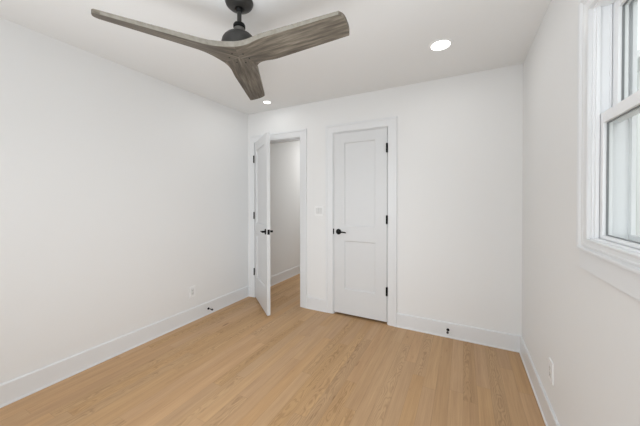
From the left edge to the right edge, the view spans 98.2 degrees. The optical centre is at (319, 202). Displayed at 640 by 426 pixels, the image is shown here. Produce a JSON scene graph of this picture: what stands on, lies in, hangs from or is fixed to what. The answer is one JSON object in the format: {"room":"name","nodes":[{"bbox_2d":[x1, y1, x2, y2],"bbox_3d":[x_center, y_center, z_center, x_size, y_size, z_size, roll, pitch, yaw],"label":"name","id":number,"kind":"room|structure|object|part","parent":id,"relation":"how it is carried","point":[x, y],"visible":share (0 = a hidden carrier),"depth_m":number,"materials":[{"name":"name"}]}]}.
{"room":"empty bedroom","nodes":[
{"label":"empty bedroom","id":0,"kind":"room"},
{"bbox_2d":[0,17,299,383],"bbox_3d":[-1.063,0.041,3.673,0.120,2.440,7.100,0,1,27],"label":"wall","id":1,"kind":"structure","parent":0,"point":[124,190],"depth_m":2.25,"materials":[{"name":"paint"}]},
{"bbox_2d":[0,285,248,407],"bbox_3d":[-1.766,1.206,2.179,0.019,0.140,3.512,0,1,27],"label":"baseboard","id":2,"kind":"structure","parent":1,"relation":"attached to","point":[11,391],"depth_m":2.22,"materials":[{"name":"paint"}]},
{"bbox_2d":[189,285,194,297],"bbox_3d":[-1.364,0.953,2.960,0.010,0.116,0.072,0,1,27],"label":"wall outlet","id":3,"kind":"object","parent":1,"relation":"attached to","point":[192,288],"visible":1,"depth_m":2.95,"materials":[{"name":"white plastic"}]},
{"bbox_2d":[270,265,299,286],"bbox_3d":[-0.161,1.174,5.270,0.019,0.140,3.215,0,1,27],"label":"baseboard","id":4,"kind":"structure","parent":1,"relation":"attached to","point":[289,273],"depth_m":4.47,"materials":[{"name":"paint"}]},
{"bbox_2d":[0,274,545,425],"bbox_3d":[0.330,1.316,2.964,3.256,0.100,7.100,0,1,27],"label":"floor","id":5,"kind":"structure","parent":0,"point":[236,364],"depth_m":2.01,"materials":[{"name":"brown wood"}]},
{"bbox_2d":[0,0,550,113],"bbox_3d":[0.327,-1.234,2.938,3.256,0.120,7.100,0,1,27],"label":"ceiling","id":6,"kind":"structure","parent":0,"point":[386,45],"depth_m":1.98,"materials":[{"name":"paint"}]},
{"bbox_2d":[91,0,348,99],"bbox_3d":[-0.345,-0.988,1.532,1.049,0.341,1.184,0,1,27],"label":"ceiling fan","id":7,"kind":"object","parent":6,"relation":"hanging from","point":[241,51],"visible":1,"depth_m":1.47,"materials":[{"name":"brown wood"}]},
{"bbox_3d":[-0.743,-0.849,1.419,0.664,0.065,0.204,0,1,-34],"label":"blade","id":8,"kind":"part","parent":7,"relation":"part of","materials":[{"name":"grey wood"}]},
{"bbox_3d":[-0.466,-1.020,1.601,0.068,0.030,0.068,0,1,27],"label":"rod","id":9,"kind":"part","parent":7,"relation":"part of","materials":[{"name":"black metal"}]},
{"bbox_3d":[-0.487,-0.854,1.934,0.204,0.065,0.664,0,1,-4],"label":"blade","id":10,"kind":"part","parent":7,"relation":"part of","materials":[{"name":"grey wood"}]},
{"bbox_3d":[-0.169,-0.850,1.455,0.664,0.065,0.204,0,1,26],"label":"blade","id":11,"kind":"part","parent":7,"relation":"part of","materials":[{"name":"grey wood"}]},
{"bbox_2d":[262,100,271,103],"bbox_3d":[-0.621,-1.173,3.245,0.120,0.005,0.120,0,1,27],"label":"recessed light","id":12,"kind":"object","parent":6,"relation":"in","point":[264,101],"visible":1,"depth_m":3.25,"materials":[{"name":"white plastic"}]},
{"bbox_2d":[428,38,452,51],"bbox_3d":[0.893,-1.163,2.052,0.172,0.005,0.172,0,1,27],"label":"recessed light","id":13,"kind":"object","parent":6,"relation":"in","point":[438,45],"visible":1,"depth_m":2.05,"materials":[{"name":"white plastic"}]},
{"bbox_2d":[431,40,449,49],"bbox_3d":[0.893,-1.163,2.052,0.132,0.004,0.132,0,1,27],"label":"diffuser","id":14,"kind":"object","parent":13,"relation":"attached to","point":[438,44],"depth_m":2.05,"materials":[{"name":"white plastic"}]},
{"bbox_2d":[248,64,522,335],"bbox_3d":[0.400,0.045,3.088,3.016,2.440,0.120,0,1,27],"label":"wall","id":15,"kind":"structure","parent":0,"point":[460,137],"depth_m":2.61,"materials":[{"name":"paint"}]},
{"bbox_2d":[253,132,272,315],"bbox_3d":[-0.708,0.234,3.362,0.133,2.018,0.716,0,1,-24],"label":"door","id":16,"kind":"structure","parent":15,"relation":"in","point":[261,158],"depth_m":3.27,"materials":[{"name":"paint"}]},
{"bbox_2d":[250,129,306,307],"bbox_3d":[-0.517,0.191,3.556,0.868,2.140,0.140,0,1,27],"label":"door frame","id":17,"kind":"structure","parent":15,"relation":"attached to","point":[302,133],"depth_m":3.34,"materials":[{"name":"paint"}]},
{"bbox_2d":[315,206,323,215],"bbox_3d":[-0.012,0.098,3.227,0.116,0.116,0.013,0,1,27],"label":"light switch","id":18,"kind":"object","parent":15,"relation":"attached to","point":[319,210],"visible":1,"depth_m":3.22,"materials":[{"name":"white plastic"}]},
{"bbox_2d":[333,128,387,321],"bbox_3d":[0.424,0.234,2.998,0.620,2.014,0.084,0,1,27],"label":"door","id":19,"kind":"structure","parent":15,"relation":"in","point":[360,157],"depth_m":3.00,"materials":[{"name":"paint"}]},
{"bbox_2d":[325,116,396,326],"bbox_3d":[0.452,0.195,3.053,0.804,2.140,0.140,0,1,27],"label":"door frame","id":20,"kind":"structure","parent":15,"relation":"attached to","point":[390,122],"depth_m":2.87,"materials":[{"name":"paint"}]},
{"bbox_2d":[249,286,519,352],"bbox_3d":[0.369,1.196,3.038,3.016,0.140,0.019,0,1,27],"label":"baseboard","id":21,"kind":"structure","parent":15,"relation":"attached to","point":[496,339],"depth_m":2.58,"materials":[{"name":"paint"}]},
{"bbox_2d":[522,0,639,425],"bbox_3d":[1.720,0.052,2.229,0.120,2.440,7.100,0,1,27],"label":"wall","id":22,"kind":"structure","parent":0,"point":[589,328],"depth_m":1.37,"materials":[{"name":"paint"}]},
{"bbox_2d":[519,336,559,425],"bbox_3d":[0.891,1.218,0.792,0.019,0.140,3.499,0,1,27],"label":"baseboard","id":23,"kind":"structure","parent":22,"relation":"attached to","point":[549,417],"depth_m":1.77,"materials":[{"name":"paint"}]},
{"bbox_2d":[548,357,553,384],"bbox_3d":[1.291,0.942,1.550,0.010,0.116,0.072,0,1,27],"label":"wall outlet","id":24,"kind":"object","parent":22,"relation":"attached to","point":[551,365],"visible":1,"depth_m":1.53,"materials":[{"name":"white plastic"}]},
{"bbox_2d":[576,0,639,301],"bbox_3d":[0.892,-0.280,0.655,0.142,1.109,1.070,0,1,27],"label":"window","id":25,"kind":"structure","parent":22,"relation":"in","point":[608,97],"depth_m":1.03,"materials":[{"name":"paint"}]},
{"bbox_3d":[0.878,-0.096,0.664,0.028,0.472,0.877,0,1,27],"label":"sash","id":26,"kind":"part","parent":25,"relation":"part of","materials":[{"name":"white plastic"}]},
{"bbox_3d":[0.907,-0.516,0.645,0.028,0.443,0.877,0,1,27],"label":"sash","id":27,"kind":"part","parent":25,"relation":"part of","materials":[{"name":"white plastic"}]},
{"bbox_3d":[0.943,-0.298,0.629,0.012,0.879,0.878,0,1,27],"label":"screen frame","id":28,"kind":"part","parent":25,"relation":"part of","materials":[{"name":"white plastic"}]},
{"label":"outside","id":29,"kind":"structure","parent":0,"visible":0},
{"bbox_3d":[6.548,1.817,2.254,8.440,0.100,22.000,0,1,27],"label":"ground","id":30,"kind":"structure","parent":29,"visible":0},
{"bbox_2d":[636,49,639,235],"bbox_3d":[5.232,-0.614,2.912,0.500,4.750,16.000,0,1,27],"label":"neighbouring building","id":31,"kind":"structure","parent":30,"relation":"on","point":[638,66],"depth_m":6.08,"materials":[{"name":"white"}]}
]}

